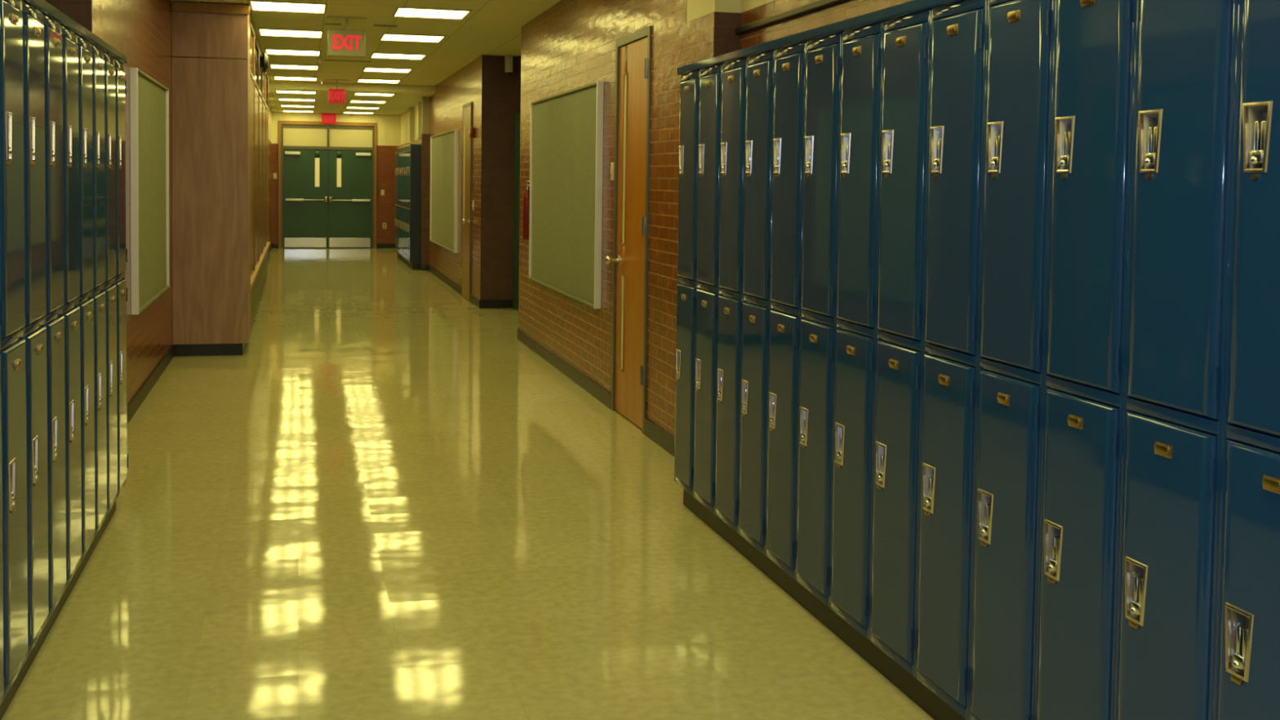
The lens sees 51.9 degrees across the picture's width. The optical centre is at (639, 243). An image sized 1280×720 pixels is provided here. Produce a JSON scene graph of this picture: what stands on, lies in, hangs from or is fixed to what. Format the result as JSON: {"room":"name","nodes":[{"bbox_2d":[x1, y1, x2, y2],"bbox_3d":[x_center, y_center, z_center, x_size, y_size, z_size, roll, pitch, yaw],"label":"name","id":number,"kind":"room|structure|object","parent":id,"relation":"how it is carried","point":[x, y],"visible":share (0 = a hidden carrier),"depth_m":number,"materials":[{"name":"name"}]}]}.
{"room":"school corridor","nodes":[
{"label":"school corridor","id":0,"kind":"room"},
{"bbox_2d":[44,0,173,406],"bbox_3d":[-3.454,-0.416,8.770,0.315,2.850,4.770,0,3,-15],"label":"wall","id":1,"kind":"structure","parent":0,"point":[140,30],"depth_m":8.35,"materials":[{"name":"orange brick"}]},
{"bbox_2d":[129,67,169,314],"bbox_3d":[-3.299,-0.359,8.890,0.045,1.490,1.960,0,3,-15],"label":"board","id":2,"kind":"object","parent":1,"relation":"attached to","point":[148,98],"visible":1,"depth_m":8.65,"materials":[{"name":"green fabric"}]},
{"bbox_2d":[126,345,173,425],"bbox_3d":[-3.238,0.973,8.582,0.012,0.100,4.160,0,3,-15],"label":"baseboard","id":3,"kind":"structure","parent":1,"relation":"attached to","point":[135,402],"depth_m":8.79,"materials":[{"name":"black plastic"}]},
{"bbox_2d":[171,11,250,355],"bbox_3d":[-3.540,-0.518,10.898,0.584,2.847,0.598,0,3,-15],"label":"pillar","id":4,"kind":"structure","parent":0,"point":[211,52],"depth_m":10.61,"materials":[{"name":"brown wood"}]},
{"bbox_2d":[170,0,249,14],"bbox_3d":[-3.435,-1.882,10.529,0.599,0.080,0.030,0,3,-15],"label":"trim","id":5,"kind":"structure","parent":4,"relation":"attached to","point":[184,6],"depth_m":10.52,"materials":[{"name":"brown wood"}]},
{"bbox_2d":[266,105,271,253],"bbox_3d":[-5.599,-0.927,18.748,0.370,2.850,15.650,0,3,-15],"label":"wall","id":6,"kind":"structure","parent":0,"point":[269,109],"depth_m":24.81,"materials":[{"name":"yellow paint"}]},
{"bbox_2d":[266,244,271,261],"bbox_3d":[-6.371,0.258,22.482,0.012,0.100,8.138,0,3,-15],"label":"baseboard","id":7,"kind":"structure","parent":6,"relation":"attached to","point":[270,248],"depth_m":23.75,"materials":[{"name":"black plastic"}]},
{"bbox_2d":[271,111,400,243],"bbox_3d":[-6.306,-1.265,26.718,3.200,2.735,0.150,0,3,-15],"label":"wall","id":8,"kind":"structure","parent":0,"point":[388,126],"depth_m":26.89,"materials":[{"name":"red brick"}]},
{"bbox_2d":[278,120,377,248],"bbox_3d":[-6.327,-1.175,26.671,1.936,2.560,0.180,0,3,-15],"label":"door","id":9,"kind":"structure","parent":8,"relation":"in","point":[327,197],"depth_m":26.65,"materials":[{"name":"green metal"}]},
{"bbox_2d":[321,113,336,124],"bbox_3d":[-6.276,-2.510,26.546,0.280,0.200,0.065,0,3,-15],"label":"exit sign","id":10,"kind":"object","parent":8,"relation":"attached to","point":[330,118],"visible":1,"depth_m":26.52,"materials":[{"name":"red plastic"}]},
{"bbox_2d":[376,243,395,248],"bbox_3d":[-5.173,0.056,26.997,0.464,0.100,0.012,0,3,-15],"label":"baseboard","id":11,"kind":"structure","parent":8,"relation":"attached to","point":[378,245],"depth_m":26.98,"materials":[{"name":"black plastic"}]},
{"bbox_2d":[170,0,560,115],"bbox_3d":[-2.432,-1.957,11.577,4.300,0.215,31.200,0,3,-15],"label":"ceiling","id":12,"kind":"structure","parent":0,"point":[492,27],"depth_m":13.71,"materials":[{"name":"paint"}]},
{"bbox_2d":[248,0,327,13],"bbox_3d":[-2.862,-1.923,10.712,0.604,0.012,0.604,0,3,-15],"label":"recessed light","id":13,"kind":"object","parent":12,"relation":"in","point":[255,5],"visible":1,"depth_m":10.68,"materials":[{"name":"white plastic"}]},
{"bbox_2d":[257,27,324,38],"bbox_3d":[-3.367,-2.025,12.696,0.604,0.012,0.604,0,3,-15],"label":"recessed light","id":14,"kind":"object","parent":12,"relation":"in","point":[262,32],"visible":1,"depth_m":12.66,"materials":[{"name":"white plastic"}]},
{"bbox_2d":[264,48,320,56],"bbox_3d":[-3.872,-2.128,14.681,0.604,0.012,0.604,0,3,-15],"label":"recessed light","id":15,"kind":"object","parent":12,"relation":"in","point":[268,51],"visible":0.93,"depth_m":14.65,"materials":[{"name":"white plastic"}]},
{"bbox_2d":[266,49,319,55],"bbox_3d":[-3.872,-2.130,14.680,0.570,0.007,0.570,0,3,-15],"label":"diffuser","id":16,"kind":"object","parent":15,"relation":"attached to","point":[290,52],"depth_m":14.68,"materials":[{"name":"white plastic"}]},
{"bbox_2d":[269,63,319,70],"bbox_3d":[-4.377,-2.231,16.665,0.604,0.012,0.604,0,3,-15],"label":"recessed light","id":17,"kind":"object","parent":12,"relation":"in","point":[271,65],"visible":1,"depth_m":16.61,"materials":[{"name":"white plastic"}]},
{"bbox_2d":[272,75,317,80],"bbox_3d":[-4.882,-2.334,18.649,0.604,0.012,0.604,0,3,-15],"label":"recessed light","id":18,"kind":"object","parent":12,"relation":"in","point":[275,77],"visible":1,"depth_m":18.63,"materials":[{"name":"white plastic"}]},
{"bbox_2d":[275,89,316,93],"bbox_3d":[-5.191,-2.281,19.864,0.604,0.012,0.604,0,3,-15],"label":"recessed light","id":19,"kind":"object","parent":12,"relation":"in","point":[276,91],"visible":1,"depth_m":19.80,"materials":[{"name":"white plastic"}]},
{"bbox_2d":[277,97,315,101],"bbox_3d":[-5.716,-2.388,21.926,0.604,0.012,0.604,0,3,-15],"label":"recessed light","id":20,"kind":"object","parent":12,"relation":"in","point":[279,99],"visible":1,"depth_m":21.90,"materials":[{"name":"white plastic"}]},
{"bbox_2d":[279,98,314,101],"bbox_3d":[-5.716,-2.390,21.926,0.570,0.007,0.570,0,3,-15],"label":"diffuser","id":21,"kind":"object","parent":20,"relation":"attached to","point":[286,100],"depth_m":21.94,"materials":[{"name":"white plastic"}]},
{"bbox_2d":[280,104,315,107],"bbox_3d":[-6.233,-2.494,23.959,0.604,0.012,0.604,0,3,-15],"label":"recessed light","id":22,"kind":"object","parent":12,"relation":"in","point":[282,105],"visible":1,"depth_m":23.91,"materials":[{"name":"white"}]},
{"bbox_2d":[281,105,313,107],"bbox_3d":[-6.233,-2.495,23.959,0.570,0.007,0.570,0,3,-15],"label":"diffuser","id":23,"kind":"object","parent":22,"relation":"attached to","point":[300,106],"depth_m":24.01,"materials":[{"name":"white"}]},
{"bbox_2d":[282,110,314,112],"bbox_3d":[-6.725,-2.594,25.895,0.604,0.012,0.604,0,3,-15],"label":"recessed light","id":24,"kind":"object","parent":12,"relation":"in","point":[295,111],"visible":1,"depth_m":25.87,"materials":[{"name":"white"}]},
{"bbox_2d":[324,22,342,25],"bbox_3d":[-2.774,-1.981,11.901,0.160,0.008,0.110,0,3,-15],"label":"ceiling vent","id":25,"kind":"object","parent":12,"relation":"in","point":[326,24],"visible":1,"depth_m":11.88,"materials":[{"name":"beige"}]},
{"bbox_2d":[324,79,349,103],"bbox_3d":[-4.338,-2.171,18.829,0.340,0.340,0.070,0,3,-15],"label":"exit sign","id":26,"kind":"object","parent":12,"relation":"hanging from","point":[336,95],"visible":1,"depth_m":18.80,"materials":[{"name":"red plastic"}]},
{"bbox_2d":[326,15,367,57],"bbox_3d":[-2.541,-1.787,11.402,0.340,0.340,0.070,0,3,-15],"label":"exit sign","id":27,"kind":"object","parent":12,"relation":"hanging from","point":[345,43],"visible":1,"depth_m":11.37,"materials":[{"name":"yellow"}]},
{"bbox_2d":[324,59,371,62],"bbox_3d":[-3.487,-2.174,15.688,0.550,0.008,0.110,0,3,-15],"label":"ceiling vent","id":28,"kind":"object","parent":12,"relation":"in","point":[324,60],"visible":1,"depth_m":15.68,"materials":[{"name":"beige"}]},
{"bbox_2d":[342,111,374,114],"bbox_3d":[-5.600,-2.593,26.186,0.604,0.012,0.604,0,3,-15],"label":"recessed light","id":29,"kind":"object","parent":12,"relation":"in","point":[360,113],"visible":1,"depth_m":26.18,"materials":[{"name":"white"}]},
{"bbox_2d":[345,106,380,109],"bbox_3d":[-5.108,-2.492,24.250,0.604,0.012,0.604,0,3,-15],"label":"recessed light","id":30,"kind":"object","parent":12,"relation":"in","point":[347,107],"visible":1,"depth_m":24.25,"materials":[{"name":"white"}]},
{"bbox_2d":[346,106,378,109],"bbox_3d":[-5.108,-2.494,24.250,0.570,0.007,0.570,0,3,-15],"label":"diffuser","id":31,"kind":"object","parent":30,"relation":"attached to","point":[362,108],"depth_m":24.27,"materials":[{"name":"white"}]},
{"bbox_2d":[349,99,386,103],"bbox_3d":[-4.592,-2.387,22.217,0.604,0.012,0.604,0,3,-15],"label":"recessed light","id":32,"kind":"object","parent":12,"relation":"in","point":[351,100],"visible":1,"depth_m":22.16,"materials":[{"name":"white plastic"}]},
{"bbox_2d":[351,100,385,102],"bbox_3d":[-4.592,-2.389,22.217,0.570,0.007,0.570,0,3,-15],"label":"diffuser","id":33,"kind":"object","parent":32,"relation":"attached to","point":[352,101],"depth_m":22.15,"materials":[{"name":"white plastic"}]},
{"bbox_2d":[353,92,395,96],"bbox_3d":[-4.069,-2.280,20.155,0.604,0.012,0.604,0,3,-15],"label":"recessed light","id":34,"kind":"object","parent":12,"relation":"in","point":[355,93],"visible":1,"depth_m":20.12,"materials":[{"name":"white plastic"}]},
{"bbox_2d":[356,78,401,83],"bbox_3d":[-3.760,-2.332,18.940,0.604,0.012,0.604,0,3,-15],"label":"recessed light","id":35,"kind":"object","parent":12,"relation":"in","point":[359,80],"visible":1,"depth_m":18.91,"materials":[{"name":"white plastic"}]},
{"bbox_2d":[373,24,398,26],"bbox_3d":[-2.316,-1.978,11.968,0.220,0.008,0.110,0,3,-15],"label":"ceiling vent","id":36,"kind":"object","parent":12,"relation":"in","point":[380,25],"visible":1,"depth_m":11.96,"materials":[{"name":"beige"}]},
{"bbox_2d":[362,66,413,72],"bbox_3d":[-3.256,-2.230,16.955,0.604,0.012,0.604,0,3,-15],"label":"recessed light","id":37,"kind":"object","parent":12,"relation":"in","point":[366,68],"visible":1,"depth_m":16.91,"materials":[{"name":"white plastic"}]},
{"bbox_2d":[369,52,427,59],"bbox_3d":[-2.752,-2.127,14.971,0.604,0.012,0.604,0,3,-15],"label":"recessed light","id":38,"kind":"object","parent":12,"relation":"in","point":[375,55],"visible":1,"depth_m":14.93,"materials":[{"name":"white plastic"}]},
{"bbox_2d":[379,32,446,42],"bbox_3d":[-2.248,-2.024,12.986,0.604,0.012,0.604,0,3,-15],"label":"recessed light","id":39,"kind":"object","parent":12,"relation":"in","point":[384,37],"visible":1,"depth_m":12.96,"materials":[{"name":"white plastic"}]},
{"bbox_2d":[392,6,471,19],"bbox_3d":[-1.744,-1.921,11.002,0.604,0.012,0.604,0,3,-15],"label":"recessed light","id":40,"kind":"object","parent":12,"relation":"in","point":[400,11],"visible":1,"depth_m":10.97,"materials":[{"name":"white plastic"}]},
{"bbox_2d":[400,102,422,146],"bbox_3d":[-4.065,-1.099,23.931,0.260,2.735,6.380,0,3,-15],"label":"wall","id":41,"kind":"structure","parent":0,"point":[411,120],"depth_m":23.84,"materials":[{"name":"beige paint"}]},
{"bbox_2d":[420,96,429,264],"bbox_3d":[-3.284,-0.994,20.777,0.330,2.850,0.120,0,3,-15],"label":"wall","id":42,"kind":"structure","parent":0,"point":[425,100],"depth_m":20.70,"materials":[{"name":"brown brick"}]},
{"bbox_2d":[420,264,427,270],"bbox_3d":[-3.387,0.383,20.752,0.140,0.100,0.015,0,3,-15],"label":"baseboard","id":43,"kind":"structure","parent":42,"relation":"attached to","point":[423,267],"depth_m":20.74,"materials":[{"name":"black plastic"}]},
{"bbox_2d":[1,248,934,719],"bbox_3d":[-2.471,0.942,11.717,4.300,0.120,31.200,0,3,-15],"label":"floor","id":44,"kind":"structure","parent":0,"point":[388,505],"depth_m":5.14,"materials":[{"name":"tile"}]},
{"bbox_2d":[0,11,7,706],"bbox_3d":[-1.799,0.275,3.180,0.435,1.855,0.314,0,3,-15],"label":"locker","id":45,"kind":"object","parent":44,"relation":"on","point":[3,661],"visible":1,"depth_m":3.36,"materials":[{"name":"blue metal"}]},
{"bbox_2d":[0,0,31,699],"bbox_3d":[-1.877,0.259,3.485,0.435,1.855,0.314,0,3,-15],"label":"locker","id":46,"kind":"object","parent":44,"relation":"on","point":[14,296],"visible":0.99,"depth_m":3.49,"materials":[{"name":"blue metal"}]},
{"bbox_2d":[21,0,51,657],"bbox_3d":[-1.956,0.243,3.788,0.435,1.855,0.314,0,3,-15],"label":"locker","id":47,"kind":"object","parent":44,"relation":"on","point":[37,344],"visible":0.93,"depth_m":3.80,"materials":[{"name":"blue metal"}]},
{"bbox_2d":[42,13,68,621],"bbox_3d":[-2.035,0.228,4.093,0.435,1.855,0.314,0,3,-15],"label":"locker","id":48,"kind":"object","parent":44,"relation":"on","point":[56,332],"visible":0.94,"depth_m":4.11,"materials":[{"name":"blue metal"}]},
{"bbox_2d":[0,501,115,719],"bbox_3d":[-2.018,1.214,3.942,0.375,0.100,3.689,0,3,-15],"label":"plinth","id":49,"kind":"object","parent":44,"relation":"on","point":[6,701],"visible":0.22,"depth_m":4.26,"materials":[{"name":"black"}]},
{"bbox_2d":[60,24,84,589],"bbox_3d":[-2.114,0.212,4.397,0.435,1.855,0.314,0,3,-15],"label":"locker","id":50,"kind":"object","parent":44,"relation":"on","point":[72,67],"visible":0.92,"depth_m":4.41,"materials":[{"name":"blue metal"}]},
{"bbox_2d":[76,35,97,561],"bbox_3d":[-2.193,0.196,4.701,0.435,1.855,0.314,0,3,-15],"label":"locker","id":51,"kind":"object","parent":44,"relation":"on","point":[86,301],"visible":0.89,"depth_m":4.71,"materials":[{"name":"blue metal"}]},
{"bbox_2d":[90,43,108,538],"bbox_3d":[-2.272,0.180,5.005,0.435,1.855,0.314,0,3,-15],"label":"locker","id":52,"kind":"object","parent":44,"relation":"on","point":[99,295],"visible":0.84,"depth_m":5.00,"materials":[{"name":"blue metal"}]},
{"bbox_2d":[102,51,119,516],"bbox_3d":[-2.350,0.165,5.309,0.435,1.855,0.314,0,3,-15],"label":"locker","id":53,"kind":"object","parent":44,"relation":"on","point":[110,288],"visible":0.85,"depth_m":5.32,"materials":[{"name":"blue metal"}]},
{"bbox_2d":[113,57,128,497],"bbox_3d":[-2.429,0.149,5.613,0.435,1.855,0.314,0,3,-15],"label":"locker","id":54,"kind":"object","parent":44,"relation":"on","point":[120,281],"visible":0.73,"depth_m":5.64,"materials":[{"name":"blue metal"}]},
{"bbox_2d":[244,241,270,344],"bbox_3d":[-4.470,0.433,14.871,0.403,0.537,7.448,0,3,-15],"label":"base cabinet","id":55,"kind":"object","parent":44,"relation":"on","point":[259,277],"visible":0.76,"depth_m":14.05,"materials":[{"name":"brown wood"}]},
{"bbox_2d":[249,20,268,275],"bbox_3d":[-4.459,-0.990,14.800,0.384,2.307,7.448,0,3,-15],"label":"display case","id":56,"kind":"object","parent":55,"relation":"on","point":[259,79],"visible":0.34,"depth_m":14.13,"materials":[{"name":"brown wood"}]},
{"bbox_2d":[259,52,268,72],"bbox_3d":[-4.099,-1.971,14.350,0.085,0.220,0.220,0,3,-15],"label":"bell","id":57,"kind":"object","parent":56,"relation":"attached to","point":[264,60],"visible":1,"depth_m":14.29,"materials":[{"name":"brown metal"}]},
{"bbox_2d":[395,150,396,252],"bbox_3d":[-4.237,-0.763,23.956,0.435,1.855,0.305,0,3,-15],"label":"locker","id":58,"kind":"object","parent":44,"relation":"on","point":[396,150],"visible":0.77,"depth_m":23.93,"materials":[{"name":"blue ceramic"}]},
{"bbox_2d":[395,149,398,253],"bbox_3d":[-4.160,-0.747,23.661,0.435,1.855,0.305,0,3,-15],"label":"locker","id":59,"kind":"object","parent":44,"relation":"on","point":[397,149],"visible":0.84,"depth_m":23.55,"materials":[{"name":"blue metal"}]},
{"bbox_2d":[397,149,399,253],"bbox_3d":[-4.084,-0.732,23.367,0.435,1.855,0.305,0,3,-15],"label":"locker","id":60,"kind":"object","parent":44,"relation":"on","point":[398,149],"visible":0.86,"depth_m":23.34,"materials":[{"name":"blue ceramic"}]},
{"bbox_2d":[398,149,400,254],"bbox_3d":[-4.008,-0.717,23.072,0.435,1.855,0.305,0,3,-15],"label":"locker","id":61,"kind":"object","parent":44,"relation":"on","point":[399,149],"visible":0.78,"depth_m":22.97,"materials":[{"name":"blue metal"}]},
{"bbox_2d":[400,148,402,256],"bbox_3d":[-3.931,-0.702,22.777,0.435,1.855,0.305,0,3,-15],"label":"locker","id":62,"kind":"object","parent":44,"relation":"on","point":[401,148],"visible":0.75,"depth_m":22.73,"materials":[{"name":"blue metal"}]},
{"bbox_2d":[400,148,403,257],"bbox_3d":[-3.855,-0.686,22.483,0.435,1.855,0.305,0,3,-15],"label":"locker","id":63,"kind":"object","parent":44,"relation":"on","point":[402,148],"visible":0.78,"depth_m":22.42,"materials":[{"name":"blue metal"}]},
{"bbox_2d":[402,147,404,257],"bbox_3d":[-3.779,-0.671,22.188,0.435,1.855,0.305,0,3,-15],"label":"locker","id":64,"kind":"object","parent":44,"relation":"on","point":[404,148],"visible":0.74,"depth_m":22.08,"materials":[{"name":"blue metal"}]},
{"bbox_2d":[404,147,406,259],"bbox_3d":[-3.702,-0.656,21.893,0.435,1.855,0.305,0,3,-15],"label":"locker","id":65,"kind":"object","parent":44,"relation":"on","point":[405,204],"visible":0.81,"depth_m":21.77,"materials":[{"name":"blue metal"}]},
{"bbox_2d":[404,146,408,260],"bbox_3d":[-3.626,-0.640,21.599,0.435,1.855,0.305,0,3,-15],"label":"locker","id":66,"kind":"object","parent":44,"relation":"on","point":[406,147],"visible":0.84,"depth_m":21.56,"materials":[{"name":"blue metal"}]},
{"bbox_2d":[406,146,409,262],"bbox_3d":[-3.549,-0.625,21.304,0.435,1.855,0.305,0,3,-15],"label":"locker","id":67,"kind":"object","parent":44,"relation":"on","point":[407,224],"visible":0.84,"depth_m":21.24,"materials":[{"name":"blue metal"}]},
{"bbox_2d":[397,253,420,269],"bbox_3d":[-3.908,0.289,22.530,0.255,0.100,3.333,0,3,-15],"label":"plinth","id":68,"kind":"object","parent":44,"relation":"on","point":[413,266],"visible":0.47,"depth_m":21.21,"materials":[{"name":"black"}]},
{"bbox_2d":[408,146,421,263],"bbox_3d":[-3.471,-0.612,21.002,0.435,1.860,0.319,0,3,-15],"label":"locker","id":69,"kind":"object","parent":44,"relation":"on","point":[415,152],"visible":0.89,"depth_m":20.82,"materials":[{"name":"blue metal"}]},
{"bbox_2d":[395,144,421,150],"bbox_3d":[-3.901,-1.629,22.422,0.306,0.033,3.353,0,3,-15],"label":"trim","id":70,"kind":"structure","parent":69,"relation":"on","point":[407,145],"depth_m":21.36,"materials":[{"name":"blue metal"}]},
{"bbox_2d":[674,69,700,496],"bbox_3d":[0.399,0.174,5.893,0.435,1.855,0.305,0,3,-15],"label":"locker","id":71,"kind":"object","parent":44,"relation":"on","point":[689,124],"visible":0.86,"depth_m":5.79,"materials":[{"name":"blue metal"}]},
{"bbox_2d":[693,63,722,514],"bbox_3d":[0.475,0.189,5.598,0.435,1.855,0.305,0,3,-15],"label":"locker","id":72,"kind":"object","parent":44,"relation":"on","point":[710,84],"visible":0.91,"depth_m":5.51,"materials":[{"name":"blue metal"}]},
{"bbox_2d":[715,57,746,533],"bbox_3d":[0.552,0.204,5.304,0.435,1.855,0.305,0,3,-15],"label":"locker","id":73,"kind":"object","parent":44,"relation":"on","point":[734,80],"visible":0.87,"depth_m":5.22,"materials":[{"name":"blue metal"}]},
{"bbox_2d":[738,50,774,555],"bbox_3d":[0.628,0.220,5.009,0.435,1.855,0.305,0,3,-15],"label":"locker","id":74,"kind":"object","parent":44,"relation":"on","point":[761,67],"visible":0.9,"depth_m":4.92,"materials":[{"name":"blue metal"}]},
{"bbox_2d":[765,41,806,579],"bbox_3d":[0.705,0.235,4.714,0.435,1.855,0.305,0,3,-15],"label":"locker","id":75,"kind":"object","parent":44,"relation":"on","point":[789,73],"visible":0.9,"depth_m":4.63,"materials":[{"name":"blue metal"}]},
{"bbox_2d":[795,32,841,607],"bbox_3d":[0.781,0.250,4.420,0.435,1.855,0.305,0,3,-15],"label":"locker","id":76,"kind":"object","parent":44,"relation":"on","point":[823,55],"visible":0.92,"depth_m":4.33,"materials":[{"name":"blue metal"}]},
{"bbox_2d":[683,488,966,719],"bbox_3d":[0.949,1.258,3.864,0.380,0.100,4.531,0,3,-15],"label":"plinth","id":77,"kind":"object","parent":44,"relation":"on","point":[932,704],"visible":0.25,"depth_m":4.32,"materials":[{"name":"black"}]},
{"bbox_2d":[830,22,883,639],"bbox_3d":[0.857,0.265,4.125,0.435,1.855,0.305,0,3,-15],"label":"locker","id":78,"kind":"object","parent":44,"relation":"on","point":[861,63],"visible":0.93,"depth_m":4.04,"materials":[{"name":"blue metal"}]},
{"bbox_2d":[869,8,931,676],"bbox_3d":[0.934,0.281,3.830,0.435,1.855,0.305,0,3,-15],"label":"locker","id":79,"kind":"object","parent":44,"relation":"on","point":[906,40],"visible":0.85,"depth_m":3.75,"materials":[{"name":"blue metal"}]},
{"bbox_2d":[915,0,987,719],"bbox_3d":[1.010,0.296,3.536,0.435,1.855,0.305,0,3,-15],"label":"locker","id":80,"kind":"object","parent":44,"relation":"on","point":[958,30],"visible":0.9,"depth_m":3.45,"materials":[{"name":"blue metal"}]},
{"bbox_2d":[968,0,1054,719],"bbox_3d":[1.087,0.311,3.241,0.435,1.855,0.305,0,3,-15],"label":"locker","id":81,"kind":"object","parent":44,"relation":"on","point":[1020,36],"visible":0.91,"depth_m":3.17,"materials":[{"name":"blue metal"}]},
{"bbox_2d":[1034,0,1136,719],"bbox_3d":[1.163,0.327,2.946,0.435,1.855,0.305,0,3,-15],"label":"locker","id":82,"kind":"object","parent":44,"relation":"on","point":[1094,40],"visible":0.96,"depth_m":2.87,"materials":[{"name":"blue metal"}]},
{"bbox_2d":[1113,0,1237,719],"bbox_3d":[1.239,0.342,2.652,0.435,1.855,0.305,0,3,-15],"label":"locker","id":83,"kind":"object","parent":44,"relation":"on","point":[1184,63],"visible":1,"depth_m":2.58,"materials":[{"name":"blue metal"}]},
{"bbox_2d":[1212,0,1279,719],"bbox_3d":[1.316,0.357,2.357,0.435,1.855,0.305,0,3,-15],"label":"locker","id":84,"kind":"object","parent":44,"relation":"on","point":[1246,668],"visible":1,"depth_m":2.36,"materials":[{"name":"blue metal"}]},
{"bbox_3d":[-1.562,0.322,2.268,0.435,1.855,0.314,0,3,-15],"label":"locker","id":85,"kind":"object","parent":44,"relation":"on","visible":0},
{"bbox_2d":[22,0,127,63],"bbox_3d":[-1.985,-0.707,3.894,0.431,0.033,3.774,0,3,-15],"label":"trim","id":86,"kind":"structure","parent":85,"relation":"on","point":[45,7],"depth_m":4.44,"materials":[{"name":"blue metal"}]},
{"bbox_2d":[428,54,519,299],"bbox_3d":[-2.304,-0.838,17.823,0.515,2.850,6.100,0,3,-15],"label":"wall","id":87,"kind":"structure","parent":0,"point":[483,82],"depth_m":14.90,"materials":[{"name":"orange brick"}]},
{"bbox_2d":[430,129,457,253],"bbox_3d":[-2.773,-0.748,18.517,0.045,1.590,3.230,0,3,-15],"label":"board","id":88,"kind":"object","parent":87,"relation":"attached to","point":[443,146],"visible":1,"depth_m":18.39,"materials":[{"name":"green fabric"}]},
{"bbox_2d":[427,264,461,294],"bbox_3d":[-2.784,0.494,18.620,0.012,0.100,4.450,0,3,-15],"label":"baseboard","id":89,"kind":"structure","parent":87,"relation":"attached to","point":[453,285],"depth_m":18.30,"materials":[{"name":"black plastic"}]},
{"bbox_2d":[461,102,472,301],"bbox_3d":[-2.148,-0.507,16.003,0.097,2.370,0.830,0,3,-15],"label":"door","id":90,"kind":"structure","parent":87,"relation":"in","point":[467,113],"depth_m":15.97,"materials":[{"name":"brown wood"}]},
{"bbox_2d":[468,127,475,137],"bbox_3d":[-1.969,-1.292,15.393,0.058,0.120,0.120,0,3,-15],"label":"fire alarm","id":91,"kind":"object","parent":87,"relation":"attached to","point":[472,130],"visible":1,"depth_m":15.34,"materials":[{"name":"red plastic"}]},
{"bbox_2d":[470,293,479,307],"bbox_3d":[-1.914,0.668,15.266,0.012,0.100,0.830,0,3,-15],"label":"baseboard","id":92,"kind":"structure","parent":87,"relation":"attached to","point":[473,300],"depth_m":15.25,"materials":[{"name":"black plastic"}]},
{"bbox_2d":[479,299,512,308],"bbox_3d":[-1.616,0.689,14.915,0.410,0.100,0.020,0,3,-15],"label":"baseboard","id":93,"kind":"structure","parent":87,"relation":"attached to","point":[483,304],"depth_m":14.90,"materials":[{"name":"black plastic"}]},
{"bbox_2d":[504,55,512,75],"bbox_3d":[-1.472,-1.993,14.771,0.080,0.225,0.098,0,3,-15],"label":"emergency light","id":94,"kind":"object","parent":87,"relation":"attached to","point":[508,59],"visible":1,"depth_m":14.73,"materials":[{"name":"beige plastic"}]},
{"bbox_2d":[518,55,520,112],"bbox_3d":[-1.063,-0.610,13.465,0.300,2.850,2.970,0,3,-15],"label":"wall","id":95,"kind":"structure","parent":0,"point":[519,59],"depth_m":14.79,"materials":[{"name":"brown brick"}]},
{"bbox_2d":[512,112,520,310],"bbox_3d":[-1.097,-0.297,13.700,0.048,2.200,2.470,0,3,-15],"label":"door","id":96,"kind":"structure","parent":95,"relation":"in","point":[517,116],"depth_m":14.74,"materials":[{"name":"brown paint"}]},
{"bbox_2d":[518,0,741,437],"bbox_3d":[-0.256,-0.396,9.265,0.245,2.850,5.777,0,3,-15],"label":"wall","id":97,"kind":"structure","parent":0,"point":[571,45],"depth_m":8.45,"materials":[{"name":"orange brick"}]},
{"bbox_2d":[523,180,529,239],"bbox_3d":[-0.970,-0.286,11.379,0.076,0.507,0.136,0,3,-15],"label":"fire extinguisher","id":98,"kind":"object","parent":97,"relation":"attached to","point":[526,196],"visible":0.84,"depth_m":11.36,"materials":[{"name":"red metal"}]},
{"bbox_2d":[516,328,611,408],"bbox_3d":[-0.653,0.926,10.279,0.012,0.100,3.770,0,3,-15],"label":"baseboard","id":99,"kind":"structure","parent":97,"relation":"attached to","point":[602,394],"depth_m":9.79,"materials":[{"name":"black plastic"}]},
{"bbox_2d":[528,81,604,308],"bbox_3d":[-0.597,-0.382,10.004,0.045,1.510,2.600,0,3,-15],"label":"board","id":100,"kind":"object","parent":97,"relation":"attached to","point":[566,131],"visible":1,"depth_m":9.72,"materials":[{"name":"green fabric"}]},
{"bbox_2d":[610,162,613,180],"bbox_3d":[-0.182,-0.462,8.462,0.016,0.115,0.072,0,3,-15],"label":"light switch","id":101,"kind":"object","parent":97,"relation":"attached to","point":[611,163],"visible":1,"depth_m":8.45,"materials":[{"name":"beige plastic"}]},
{"bbox_2d":[604,26,651,434],"bbox_3d":[-0.044,-0.087,8.000,0.189,2.360,0.840,0,3,-15],"label":"door","id":102,"kind":"structure","parent":97,"relation":"in","point":[629,260],"depth_m":7.98,"materials":[{"name":"brown wood"}]},
{"bbox_2d":[644,417,675,456],"bbox_3d":[0.177,1.092,7.079,0.012,0.100,1.170,0,3,-15],"label":"baseboard","id":103,"kind":"structure","parent":97,"relation":"attached to","point":[658,435],"depth_m":7.31,"materials":[{"name":"black plastic"}]},
{"bbox_2d":[740,0,913,48],"bbox_3d":[1.755,-0.007,1.777,0.110,2.850,9.757,0,3,-15],"label":"wall","id":104,"kind":"structure","parent":0,"point":[751,11],"depth_m":5.77,"materials":[{"name":"orange brick"}]},
{"bbox_2d":[734,0,846,34],"bbox_3d":[1.699,-0.789,1.718,0.030,0.027,9.750,0,3,-15],"label":"trim","id":105,"kind":"structure","parent":104,"relation":"attached to","point":[820,4],"depth_m":5.75,"materials":[{"name":"brown wood"}]},
{"bbox_2d":[676,0,964,75],"bbox_3d":[0.949,-0.662,3.785,0.431,0.033,4.572,0,3,-15],"label":"trim","id":106,"kind":"structure","parent":104,"relation":"attached to","point":[913,6],"depth_m":4.26,"materials":[{"name":"blue metal"}]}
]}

